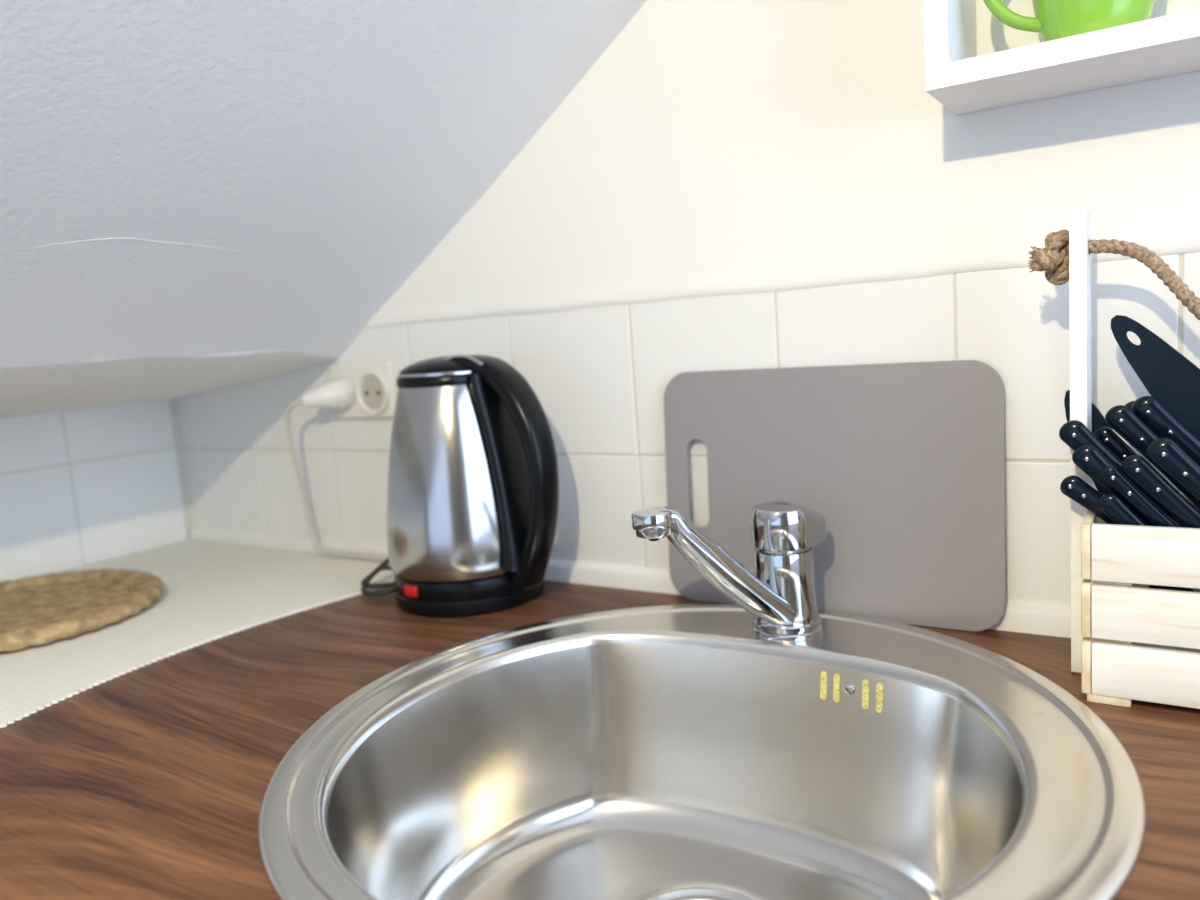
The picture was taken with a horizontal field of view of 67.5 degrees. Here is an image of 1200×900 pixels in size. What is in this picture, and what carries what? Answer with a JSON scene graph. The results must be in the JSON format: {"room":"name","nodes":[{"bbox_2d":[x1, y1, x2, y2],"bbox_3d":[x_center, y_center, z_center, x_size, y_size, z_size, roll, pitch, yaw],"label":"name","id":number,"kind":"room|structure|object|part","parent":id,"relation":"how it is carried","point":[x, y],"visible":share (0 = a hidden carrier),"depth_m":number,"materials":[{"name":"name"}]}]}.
{"room":"kitchen","nodes":[
{"label":"kitchen","id":0,"kind":"room"},
{"bbox_2d":[0,400,193,581],"bbox_3d":[-1.304,0.653,0.341,0.100,1.122,2.650,1,9,33],"label":"wall","id":1,"kind":"structure","parent":0,"point":[79,488],"depth_m":1.20,"materials":[{"name":"beige tile"}]},
{"bbox_2d":[0,0,646,417],"bbox_3d":[-0.545,-0.586,-0.391,2.390,1.457,2.620,1,9,33],"label":"ceiling","id":2,"kind":"structure","parent":0,"point":[197,197],"depth_m":0.74,"materials":[{"name":"white paint"}]},
{"bbox_2d":[177,0,1199,607],"bbox_3d":[0.489,-0.208,0.617,2.849,2.500,0.102,1,9,33],"label":"wall","id":3,"kind":"structure","parent":0,"point":[729,184],"depth_m":0.78,"materials":[{"name":"beige tile"}]},
{"bbox_2d":[329,362,396,418],"bbox_3d":[-0.287,-0.071,1.081,0.106,0.066,0.015,1,9,33],"label":"wall socket","id":4,"kind":"object","parent":3,"relation":"attached to","point":[374,385],"visible":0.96,"depth_m":1.07,"materials":[{"name":"white plastic"}]},
{"bbox_2d":[285,378,387,561],"bbox_3d":[-0.319,0.027,1.085,0.152,0.224,0.050,1,9,33],"label":"plug","id":5,"kind":"object","parent":4,"relation":"in","point":[337,394],"visible":0.98,"depth_m":1.08,"materials":[{"name":"white plastic"}]},
{"bbox_2d":[0,580,1199,899],"bbox_3d":[0.189,0.207,0.454,2.268,0.038,0.623,1,9,33],"label":"countertop","id":6,"kind":"structure","parent":3,"relation":"attached to","point":[148,782],"depth_m":0.59,"materials":[{"name":"brown wood"}]},
{"bbox_2d":[0,539,393,727],"bbox_3d":[-0.558,0.179,0.931,0.491,0.003,0.608,1,9,33],"label":"woven mat","id":7,"kind":"object","parent":6,"relation":"on","point":[213,590],"visible":0.75,"depth_m":0.93,"materials":[{"name":"white fabric"}]},
{"bbox_2d":[0,569,164,652],"bbox_3d":[-0.613,0.169,0.947,0.280,0.020,0.280,1,9,33],"label":"trivet","id":8,"kind":"object","parent":7,"relation":"on","point":[46,608],"visible":1,"depth_m":0.95,"materials":[{"name":"wicker"}]},
{"bbox_2d":[361,355,558,617],"bbox_3d":[-0.142,0.028,0.912,0.250,0.247,0.157,1,9,33],"label":"kettle","id":9,"kind":"object","parent":6,"relation":"on","point":[473,479],"visible":1,"depth_m":0.85,"materials":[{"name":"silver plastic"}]},
{"bbox_3d":[-0.227,0.138,0.955,0.049,0.022,0.053,1,9,33],"label":"cord","id":10,"kind":"part","parent":9,"relation":"part of","materials":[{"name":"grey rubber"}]},
{"bbox_3d":[-0.204,0.091,0.986,0.126,0.102,0.044,-10,9,-39],"label":"cord","id":11,"kind":"part","parent":9,"relation":"part of","materials":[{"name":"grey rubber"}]},
{"bbox_2d":[404,584,417,597],"bbox_3d":[-0.182,0.136,0.867,0.017,0.011,0.005,2,9,39],"label":"switch","id":12,"kind":"object","parent":9,"relation":"attached to","point":[410,590],"depth_m":0.86,"materials":[{"name":"red plastic"}]},
{"bbox_3d":[-0.150,-0.087,0.898,0.101,0.014,0.101,1,9,33],"label":"lid","id":13,"kind":"part","parent":9,"relation":"part of","materials":[{"name":"black plastic"}]},
{"bbox_3d":[-0.150,-0.078,0.899,0.105,0.004,0.105,1,9,33],"label":"lid trim","id":14,"kind":"part","parent":9,"relation":"part of","materials":[{"name":"silver metal"}]},
{"bbox_3d":[-0.137,-0.083,0.862,0.065,0.016,0.014,-1,8,23],"label":"handle trim","id":15,"kind":"part","parent":9,"relation":"part of","materials":[{"name":"silver metal"}]},
{"bbox_3d":[-0.090,0.019,0.869,0.116,0.224,0.040,2,9,39],"label":"handle","id":16,"kind":"part","parent":9,"relation":"part of","materials":[{"name":"black plastic"}]},
{"bbox_2d":[257,604,1146,899],"bbox_3d":[0.058,0.259,0.588,0.512,0.168,0.512,1,9,33],"label":"sink","id":17,"kind":"object","parent":6,"relation":"in","point":[668,752],"visible":0.98,"depth_m":0.68,"materials":[{"name":"silver metal"}]},
{"bbox_2d":[328,643,1021,899],"bbox_3d":[0.038,0.268,0.569,0.413,0.155,0.382,1,9,33],"label":"basin","id":18,"kind":"object","parent":17,"relation":"in","point":[504,771],"depth_m":0.69,"materials":[{"name":"silver metal"}]},
{"bbox_2d":[631,501,825,642],"bbox_3d":[0.108,0.096,0.707,0.174,0.122,0.057,-9,9,-34],"label":"tap","id":19,"kind":"object","parent":17,"relation":"on","point":[780,596],"visible":1,"depth_m":0.71,"materials":[{"name":"silver metal"}]},
{"bbox_3d":[0.096,0.093,0.701,0.122,0.113,0.032,-8,8,-25],"label":"spout","id":20,"kind":"part","parent":19,"relation":"part of","materials":[{"name":"silver metal"}]},
{"bbox_3d":[0.152,0.061,0.733,0.055,0.033,0.056,1,9,33],"label":"lever handle","id":21,"kind":"part","parent":19,"relation":"part of","materials":[{"name":"silver metal"}]},
{"bbox_2d":[664,360,1005,630],"bbox_3d":[0.190,0.036,0.781,0.299,0.216,0.016,1,9,33],"label":"cutting board","id":22,"kind":"object","parent":6,"relation":"on","point":[903,464],"visible":0.88,"depth_m":0.76,"materials":[{"name":"grey plastic"}]},
{"bbox_2d":[1028,212,1199,708],"bbox_3d":[0.417,0.000,0.558,0.270,0.313,0.125,1,9,33],"label":"crate","id":23,"kind":"object","parent":6,"relation":"on","point":[1131,640],"visible":1,"depth_m":0.56,"materials":[{"name":"beige wood"}]},
{"bbox_2d":[1060,475,1115,523],"bbox_3d":[0.331,0.040,0.580,0.060,0.046,0.010,1,9,33],"label":"kitchen knife","id":24,"kind":"object","parent":23,"relation":"in","point":[1073,487],"visible":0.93,"depth_m":0.58,"materials":[{"name":"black plastic"}]},
{"bbox_3d":[0.324,0.105,0.571,0.024,0.115,0.013,1,9,33],"label":"corner post","id":25,"kind":"part","parent":23,"relation":"part of","materials":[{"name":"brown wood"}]},
{"bbox_2d":[1059,420,1183,527],"bbox_3d":[0.377,0.060,0.566,0.156,0.161,0.011,1,9,33],"label":"kitchen knife","id":26,"kind":"object","parent":23,"relation":"in","point":[1074,433],"visible":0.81,"depth_m":0.59,"materials":[{"name":"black plastic"}]},
{"bbox_3d":[0.402,0.090,0.555,0.100,0.101,0.001,1,9,33],"label":"blade","id":27,"kind":"part","parent":26,"relation":"part of","materials":[{"name":"metal"}]},
{"bbox_2d":[1072,444,1181,527],"bbox_3d":[0.373,0.069,0.557,0.142,0.146,0.010,1,9,33],"label":"kitchen knife","id":28,"kind":"object","parent":23,"relation":"in","point":[1087,457],"visible":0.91,"depth_m":0.58,"materials":[{"name":"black plastic"}]},
{"bbox_2d":[1064,390,1194,591],"bbox_3d":[0.378,0.045,0.626,0.096,0.179,0.004,1,9,33],"label":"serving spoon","id":29,"kind":"object","parent":23,"relation":"in","point":[1098,420],"visible":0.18,"depth_m":0.63,"materials":[{"name":"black plastic"}]},
{"bbox_2d":[1125,401,1133,409],"bbox_3d":[0.426,0.052,0.572,0.164,0.170,0.008,1,9,33],"label":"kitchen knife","id":30,"kind":"object","parent":23,"relation":"in","point":[1129,404],"visible":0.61,"depth_m":0.60,"materials":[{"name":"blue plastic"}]},
{"bbox_2d":[1101,466,1177,526],"bbox_3d":[0.377,0.077,0.543,0.130,0.135,0.007,1,9,33],"label":"kitchen knife","id":31,"kind":"object","parent":23,"relation":"in","point":[1111,475],"visible":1,"depth_m":0.56,"materials":[{"name":"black plastic"}]},
{"bbox_2d":[1094,427,1199,510],"bbox_3d":[0.401,0.061,0.577,0.148,0.154,0.009,1,9,33],"label":"kitchen knife","id":32,"kind":"object","parent":23,"relation":"in","point":[1107,436],"visible":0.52,"depth_m":0.60,"materials":[{"name":"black plastic"}]},
{"bbox_2d":[1098,493,1199,591],"bbox_3d":[0.369,0.086,0.550,0.113,0.118,0.008,1,9,33],"label":"kitchen knife","id":33,"kind":"object","parent":23,"relation":"in","point":[1112,505],"visible":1,"depth_m":0.56,"materials":[{"name":"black plastic"}]},
{"bbox_3d":[0.337,0.049,0.565,0.042,0.044,0.008,1,9,33],"label":"handle","id":34,"kind":"part","parent":33,"relation":"part of","materials":[{"name":"black plastic"}]},
{"bbox_2d":[1105,405,1199,509],"bbox_3d":[0.408,0.055,0.559,0.164,0.169,0.010,1,9,33],"label":"kitchen knife","id":35,"kind":"object","parent":23,"relation":"in","point":[1120,418],"visible":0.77,"depth_m":0.58,"materials":[{"name":"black plastic"}]},
{"bbox_2d":[1111,315,1199,439],"bbox_3d":[0.429,0.019,0.579,0.174,0.222,0.004,1,9,33],"label":"spatula","id":36,"kind":"object","parent":23,"relation":"in","point":[1168,376],"visible":0.94,"depth_m":0.60,"materials":[{"name":"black plastic"}]},
{"bbox_2d":[1121,455,1199,527],"bbox_3d":[0.389,0.073,0.534,0.137,0.142,0.009,1,9,33],"label":"kitchen knife","id":37,"kind":"object","parent":23,"relation":"in","point":[1137,468],"visible":1,"depth_m":0.55,"materials":[{"name":"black plastic"}]},
{"bbox_2d":[1131,396,1199,466],"bbox_3d":[0.424,0.048,0.559,0.162,0.168,0.011,1,9,33],"label":"kitchen knife","id":38,"kind":"object","parent":23,"relation":"in","point":[1148,409],"visible":0.9,"depth_m":0.58,"materials":[{"name":"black plastic"}]},
{"bbox_2d":[1146,438,1199,503],"bbox_3d":[0.404,0.068,0.523,0.148,0.152,0.011,1,9,33],"label":"kitchen knife","id":39,"kind":"object","parent":23,"relation":"in","point":[1164,453],"visible":1,"depth_m":0.54,"materials":[{"name":"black plastic"}]},
{"bbox_2d":[190,526,1070,637],"bbox_3d":[0.483,0.140,0.620,2.580,0.033,0.012,1,9,33],"label":"strip","id":40,"kind":"object","parent":3,"relation":"attached to","point":[1047,620],"depth_m":0.93,"materials":[{"name":"white paint"}]},
{"bbox_2d":[923,0,1199,114],"bbox_3d":[0.360,-0.395,0.548,0.296,0.296,0.099,1,9,33],"label":"wall shelf","id":41,"kind":"object","parent":3,"relation":"attached to","point":[963,81],"visible":1,"depth_m":0.59,"materials":[{"name":"white laminate"}]},
{"bbox_3d":[0.242,-0.396,0.625,0.016,0.295,0.099,1,9,33],"label":"panel","id":42,"kind":"part","parent":41,"relation":"part of","materials":[{"name":"white laminate"}]},
{"bbox_2d":[983,0,1154,41],"bbox_3d":[0.318,-0.310,0.595,0.083,0.091,0.100,-10,9,-36],"label":"mug","id":43,"kind":"object","parent":41,"relation":"on","point":[1054,19],"visible":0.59,"depth_m":0.57,"materials":[{"name":"green ceramic"}]},
{"bbox_3d":[0.277,-0.313,0.603,0.041,0.068,0.012,-2,8,19],"label":"handle","id":44,"kind":"part","parent":43,"relation":"part of","materials":[{"name":"green ceramic"}]}
]}

